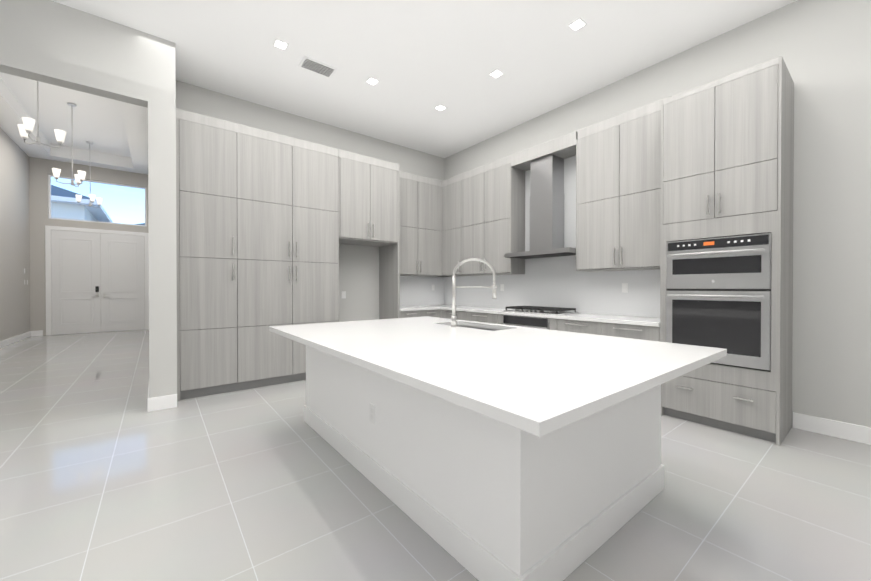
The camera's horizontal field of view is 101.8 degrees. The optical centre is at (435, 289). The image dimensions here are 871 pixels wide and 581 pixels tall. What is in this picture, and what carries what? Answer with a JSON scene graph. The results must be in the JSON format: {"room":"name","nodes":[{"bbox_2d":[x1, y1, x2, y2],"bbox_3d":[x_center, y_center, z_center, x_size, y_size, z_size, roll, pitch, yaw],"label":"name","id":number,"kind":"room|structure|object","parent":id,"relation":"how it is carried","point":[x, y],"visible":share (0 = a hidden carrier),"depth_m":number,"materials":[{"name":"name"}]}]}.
{"room":"kitchen","nodes":[
{"label":"kitchen","id":0,"kind":"room"},
{"bbox_2d":[0,128,29,340],"bbox_3d":[-7.793,-1.280,5.660,0.340,5.050,8.860,0,0,-38],"label":"wall","id":1,"kind":"structure","parent":0,"point":[14,245],"depth_m":8.16,"materials":[{"name":"grey paint"}]},
{"bbox_2d":[0,331,30,347],"bbox_3d":[-7.708,1.175,5.742,0.156,0.140,8.859,0,0,-38],"label":"baseboard","id":2,"kind":"structure","parent":1,"relation":"attached to","point":[9,341],"depth_m":8.11,"materials":[{"name":"white wood"}]},
{"bbox_2d":[0,0,147,107],"bbox_3d":[-5.303,-2.845,1.863,5.875,1.870,0.170,0,0,-38],"label":"wall","id":3,"kind":"structure","parent":0,"point":[54,43],"depth_m":3.29,"materials":[{"name":"grey paint"}]},
{"bbox_2d":[0,72,147,174],"bbox_3d":[-6.777,-3.610,6.443,2.525,0.400,8.860,0,0,-38],"label":"ceiling","id":4,"kind":"structure","parent":0,"point":[115,132],"depth_m":7.80,"materials":[{"name":"white paint"}]},
{"bbox_2d":[17,81,65,147],"bbox_3d":[-5.644,-2.885,5.046,0.498,1.628,0.492,0,0,-38],"label":"chandelier","id":5,"kind":"object","parent":4,"relation":"hanging from","point":[26,128],"visible":0.96,"depth_m":5.05,"materials":[{"name":"white glass"}]},
{"bbox_2d":[52,102,85,186],"bbox_3d":[-7.330,-2.898,7.104,0.493,1.628,0.497,0,0,-38],"label":"chandelier","id":6,"kind":"object","parent":4,"relation":"hanging from","point":[80,177],"visible":1,"depth_m":7.08,"materials":[{"name":"white glass"}]},
{"bbox_2d":[75,141,102,207],"bbox_3d":[-8.780,-2.911,8.947,0.493,1.628,0.497,0,0,-38],"label":"chandelier","id":7,"kind":"object","parent":4,"relation":"hanging from","point":[91,197],"visible":1,"depth_m":8.94,"materials":[{"name":"white glass"}]},
{"bbox_2d":[29,157,148,335],"bbox_3d":[-9.565,-1.309,10.029,2.955,5.050,0.200,0,0,-38],"label":"wall","id":8,"kind":"structure","parent":0,"point":[40,169],"depth_m":9.32,"materials":[{"name":"grey paint"}]},
{"bbox_2d":[31,330,42,335],"bbox_3d":[-9.510,1.147,9.951,2.493,0.140,0.016,0,0,-38],"label":"baseboard","id":9,"kind":"structure","parent":8,"relation":"attached to","point":[37,333],"depth_m":9.24,"materials":[{"name":"white wood"}]},
{"bbox_2d":[45,225,148,334],"bbox_3d":[-9.428,-0.233,9.963,2.120,2.900,0.081,0,0,-38],"label":"double door","id":10,"kind":"structure","parent":8,"relation":"in","point":[90,288],"depth_m":9.91,"materials":[{"name":"white wood"}]},
{"bbox_2d":[48,174,146,226],"bbox_3d":[-9.507,-2.464,10.048,2.020,1.180,0.070,0,0,-38],"label":"window","id":11,"kind":"structure","parent":8,"relation":"in","point":[49,191],"depth_m":9.93,"materials":[{"name":"white"}]},
{"bbox_2d":[147,33,176,397],"bbox_3d":[-5.642,-1.290,7.243,0.230,5.050,9.030,0,0,-38],"label":"wall","id":12,"kind":"structure","parent":0,"point":[162,217],"depth_m":3.69,"materials":[{"name":"grey paint"}]},
{"bbox_2d":[147,386,176,411],"bbox_3d":[-5.638,1.165,7.241,0.246,0.140,9.029,0,0,-38],"label":"baseboard","id":13,"kind":"structure","parent":12,"relation":"attached to","point":[161,403],"depth_m":3.69,"materials":[{"name":"white wood"}]},
{"bbox_2d":[176,80,444,321],"bbox_3d":[-1.620,-0.691,5.849,4.425,3.870,0.200,0,0,-38],"label":"wall","id":14,"kind":"structure","parent":0,"point":[359,274],"depth_m":5.83,"materials":[{"name":"grey paint"}]},
{"bbox_2d":[400,171,441,275],"bbox_3d":[-0.404,-1.137,6.418,1.101,1.785,0.381,0,0,-38],"label":"upper cabinets","id":15,"kind":"object","parent":14,"relation":"attached to","point":[420,225],"visible":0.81,"depth_m":6.33,"materials":[{"name":"grey wood"}]},
{"bbox_2d":[51,0,796,157],"bbox_3d":[-0.835,-2.664,0.124,10.750,0.150,10.250,0,0,-38],"label":"ceiling","id":16,"kind":"structure","parent":0,"point":[420,60],"depth_m":3.87,"materials":[{"name":"white paint"}]},
{"bbox_2d":[273,39,288,50],"bbox_3d":[-1.651,-2.609,3.776,0.130,0.007,0.130,0,0,-38],"label":"recessed light","id":17,"kind":"object","parent":16,"relation":"in","point":[278,43],"visible":1,"depth_m":3.77,"materials":[{"name":"white"}]},
{"bbox_2d":[298,56,336,77],"bbox_3d":[-1.384,-2.608,4.165,0.380,0.013,0.220,0,0,-38],"label":"ceiling vent","id":18,"kind":"object","parent":16,"relation":"in","point":[316,66],"visible":0.98,"depth_m":4.15,"materials":[{"name":"white metal"}]},
{"bbox_2d":[365,77,378,85],"bbox_3d":[-0.794,-2.613,4.450,0.130,0.007,0.130,0,0,-38],"label":"recessed light","id":19,"kind":"object","parent":16,"relation":"in","point":[371,81],"visible":1,"depth_m":4.45,"materials":[{"name":"white"}]},
{"bbox_2d":[435,105,446,110],"bbox_3d":[0.075,-2.617,5.108,0.130,0.007,0.130,0,0,-38],"label":"recessed light","id":20,"kind":"object","parent":16,"relation":"in","point":[440,107],"visible":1,"depth_m":5.09,"materials":[{"name":"white"}]},
{"bbox_2d":[489,69,503,77],"bbox_3d":[0.740,-2.612,4.295,0.130,0.007,0.130,0,0,-38],"label":"recessed light","id":21,"kind":"object","parent":16,"relation":"in","point":[496,73],"visible":1,"depth_m":4.28,"materials":[{"name":"white"}]},
{"bbox_2d":[568,18,586,31],"bbox_3d":[1.398,-2.607,3.490,0.130,0.007,0.130,0,0,-38],"label":"recessed light","id":22,"kind":"object","parent":16,"relation":"in","point":[577,24],"visible":1,"depth_m":3.48,"materials":[{"name":"white"}]},
{"bbox_2d":[0,330,870,580],"bbox_3d":[-3.369,1.320,3.374,10.750,0.120,18.450,0,0,-38],"label":"floor","id":23,"kind":"structure","parent":0,"point":[105,475],"depth_m":2.14,"materials":[{"name":"tile"}]},
{"bbox_2d":[176,108,239,401],"bbox_3d":[-2.843,-0.381,4.366,0.602,3.270,0.618,0,0,-38],"label":"tall cabinet","id":24,"kind":"object","parent":23,"relation":"on","point":[207,148],"depth_m":4.12,"materials":[{"name":"grey wood"}]},
{"bbox_2d":[240,124,295,389],"bbox_3d":[-2.350,-0.384,4.753,0.650,3.270,0.618,0,0,-38],"label":"tall cabinet","id":25,"kind":"object","parent":23,"relation":"on","point":[257,233],"depth_m":4.51,"materials":[{"name":"grey wood"}]},
{"bbox_2d":[292,137,338,380],"bbox_3d":[-1.839,-0.387,5.154,0.650,3.270,0.618,0,0,-38],"label":"tall cabinet","id":26,"kind":"object","parent":23,"relation":"on","point":[315,167],"depth_m":4.89,"materials":[{"name":"grey wood"}]},
{"bbox_2d":[339,149,399,318],"bbox_3d":[-1.163,-0.390,5.660,1.033,3.270,0.659,0,0,-38],"label":"tall cabinet","id":27,"kind":"object","parent":23,"relation":"on","point":[369,201],"visible":0.85,"depth_m":5.50,"materials":[{"name":"grey wood"}]},
{"bbox_2d":[400,305,439,317],"bbox_3d":[-0.437,0.780,6.238,0.810,0.924,0.659,0,0,-38],"label":"base cabinet","id":28,"kind":"object","parent":23,"relation":"on","point":[423,310],"depth_m":6.07,"materials":[{"name":"grey wood"}]},
{"bbox_2d":[444,309,451,318],"bbox_3d":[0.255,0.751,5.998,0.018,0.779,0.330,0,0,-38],"label":"base cabinet","id":29,"kind":"object","parent":23,"relation":"on","point":[447,312],"depth_m":6.09,"materials":[{"name":"grey wood"}]},
{"bbox_2d":[472,313,487,322],"bbox_3d":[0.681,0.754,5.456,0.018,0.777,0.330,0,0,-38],"label":"base cabinet","id":30,"kind":"object","parent":23,"relation":"on","point":[477,317],"depth_m":5.48,"materials":[{"name":"grey wood"}]},
{"bbox_2d":[304,344,663,580],"bbox_3d":[0.097,0.821,2.813,1.430,0.884,2.570,0,0,-38],"label":"kitchen island","id":31,"kind":"object","parent":23,"relation":"on","point":[481,451],"depth_m":1.75,"materials":[{"name":"white"}]},
{"bbox_2d":[369,403,374,423],"bbox_3d":[-0.416,0.817,2.327,0.007,0.120,0.070,0,0,-38],"label":"outlet","id":32,"kind":"object","parent":31,"relation":"attached to","point":[372,413],"visible":1,"depth_m":2.32,"materials":[{"name":"white plastic"}]},
{"bbox_2d":[269,316,726,439],"bbox_3d":[0.090,0.361,2.614,1.786,0.040,2.870,0,0,-38],"label":"island countertop","id":33,"kind":"structure","parent":31,"relation":"on","point":[538,382],"depth_m":1.69,"materials":[{"name":"white stone"}]},
{"bbox_2d":[450,258,496,326],"bbox_3d":[0.332,0.028,3.170,0.340,0.614,0.300,0,0,-38],"label":"faucet","id":34,"kind":"object","parent":33,"relation":"on","point":[493,287],"visible":1,"depth_m":3.15,"materials":[{"name":"silver metal"}]},
{"bbox_2d":[500,309,543,328],"bbox_3d":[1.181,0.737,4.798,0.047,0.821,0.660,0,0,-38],"label":"oven","id":35,"kind":"object","parent":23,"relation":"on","point":[532,320],"depth_m":4.84,"materials":[{"name":"grey"}]},
{"bbox_2d":[440,305,659,341],"bbox_3d":[1.200,0.786,5.329,0.640,0.924,4.111,0,0,-38],"label":"countertop","id":36,"kind":"structure","parent":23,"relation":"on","point":[599,321],"depth_m":4.39,"materials":[{"name":"white stone"}]},
{"bbox_2d":[503,306,578,314],"bbox_3d":[1.466,0.290,5.000,0.510,0.066,0.910,0,0,-38],"label":"gas cooktop","id":37,"kind":"object","parent":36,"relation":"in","point":[544,310],"visible":1,"depth_m":4.81,"materials":[{"name":"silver metal"}]},
{"bbox_2d":[564,317,591,333],"bbox_3d":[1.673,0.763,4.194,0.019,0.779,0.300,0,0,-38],"label":"base cabinet","id":38,"kind":"object","parent":23,"relation":"on","point":[570,323],"depth_m":4.22,"materials":[{"name":"grey wood"}]},
{"bbox_2d":[608,321,647,339],"bbox_3d":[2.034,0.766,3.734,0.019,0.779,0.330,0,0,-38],"label":"base cabinet","id":39,"kind":"object","parent":23,"relation":"on","point":[641,328],"depth_m":3.77,"materials":[{"name":"grey wood"}]},
{"bbox_2d":[660,56,793,445],"bbox_3d":[2.714,-0.305,3.346,0.701,3.130,0.864,0,0,-38],"label":"tall cabinet","id":40,"kind":"object","parent":23,"relation":"on","point":[726,235],"visible":1,"depth_m":3.10,"materials":[{"name":"grey wood"}]},
{"bbox_2d":[444,0,870,426],"bbox_3d":[3.288,-0.675,3.347,0.200,3.870,10.200,0,0,-38],"label":"wall","id":41,"kind":"structure","parent":0,"point":[822,48],"depth_m":3.10,"materials":[{"name":"grey paint"}]},
{"bbox_2d":[431,131,577,276],"bbox_3d":[0.969,-1.133,5.807,0.381,1.785,3.038,0,0,-38],"label":"upper cabinet","id":42,"kind":"object","parent":41,"relation":"attached to","point":[483,212],"visible":0.85,"depth_m":5.68,"materials":[{"name":"grey wood"}]},
{"bbox_2d":[400,156,659,317],"bbox_3d":[0.881,-0.759,5.070,1.452,2.164,4.113,0,0,-38],"label":"backsplash panel","id":43,"kind":"object","parent":41,"relation":"attached to","point":[560,281],"visible":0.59,"depth_m":5.08,"materials":[{"name":"white"}]},
{"bbox_2d":[622,283,627,292],"bbox_3d":[2.341,-0.017,4.375,0.007,0.115,0.070,0,0,-38],"label":"outlet","id":44,"kind":"object","parent":43,"relation":"attached to","point":[624,287],"visible":1,"depth_m":4.37,"materials":[{"name":"white plastic"}]},
{"bbox_2d":[505,154,575,258],"bbox_3d":[1.542,-1.158,4.992,0.490,1.380,1.046,0,0,-38],"label":"range hood","id":45,"kind":"object","parent":41,"relation":"attached to","point":[546,206],"visible":0.94,"depth_m":4.96,"materials":[{"name":"silver metal"}]},
{"bbox_2d":[576,96,671,271],"bbox_3d":[2.237,-1.123,4.193,0.381,1.785,1.062,0,0,-38],"label":"upper cabinet","id":46,"kind":"object","parent":41,"relation":"attached to","point":[618,192],"visible":0.88,"depth_m":4.08,"materials":[{"name":"grey wood"}]},
{"bbox_2d":[793,412,870,444],"bbox_3d":[4.806,1.204,1.255,0.016,0.140,5.015,0,0,-38],"label":"baseboard","id":47,"kind":"structure","parent":41,"relation":"attached to","point":[845,430],"depth_m":3.03,"materials":[{"name":"white wood"}]},
{"label":"outside","id":48,"kind":"structure","parent":0,"visible":0},
{"bbox_3d":[-24.918,1.164,30.985,70.000,0.130,51.500,0,0,-38],"label":"ground","id":49,"kind":"structure","parent":48,"visible":0},
{"bbox_2d":[51,185,112,222],"bbox_3d":[-25.558,-2.999,19.960,10.600,8.300,11.200,0,0,-38],"label":"neighbouring house","id":50,"kind":"structure","parent":49,"relation":"on","point":[64,204],"depth_m":18.65,"materials":[{"name":"white"}]}
]}

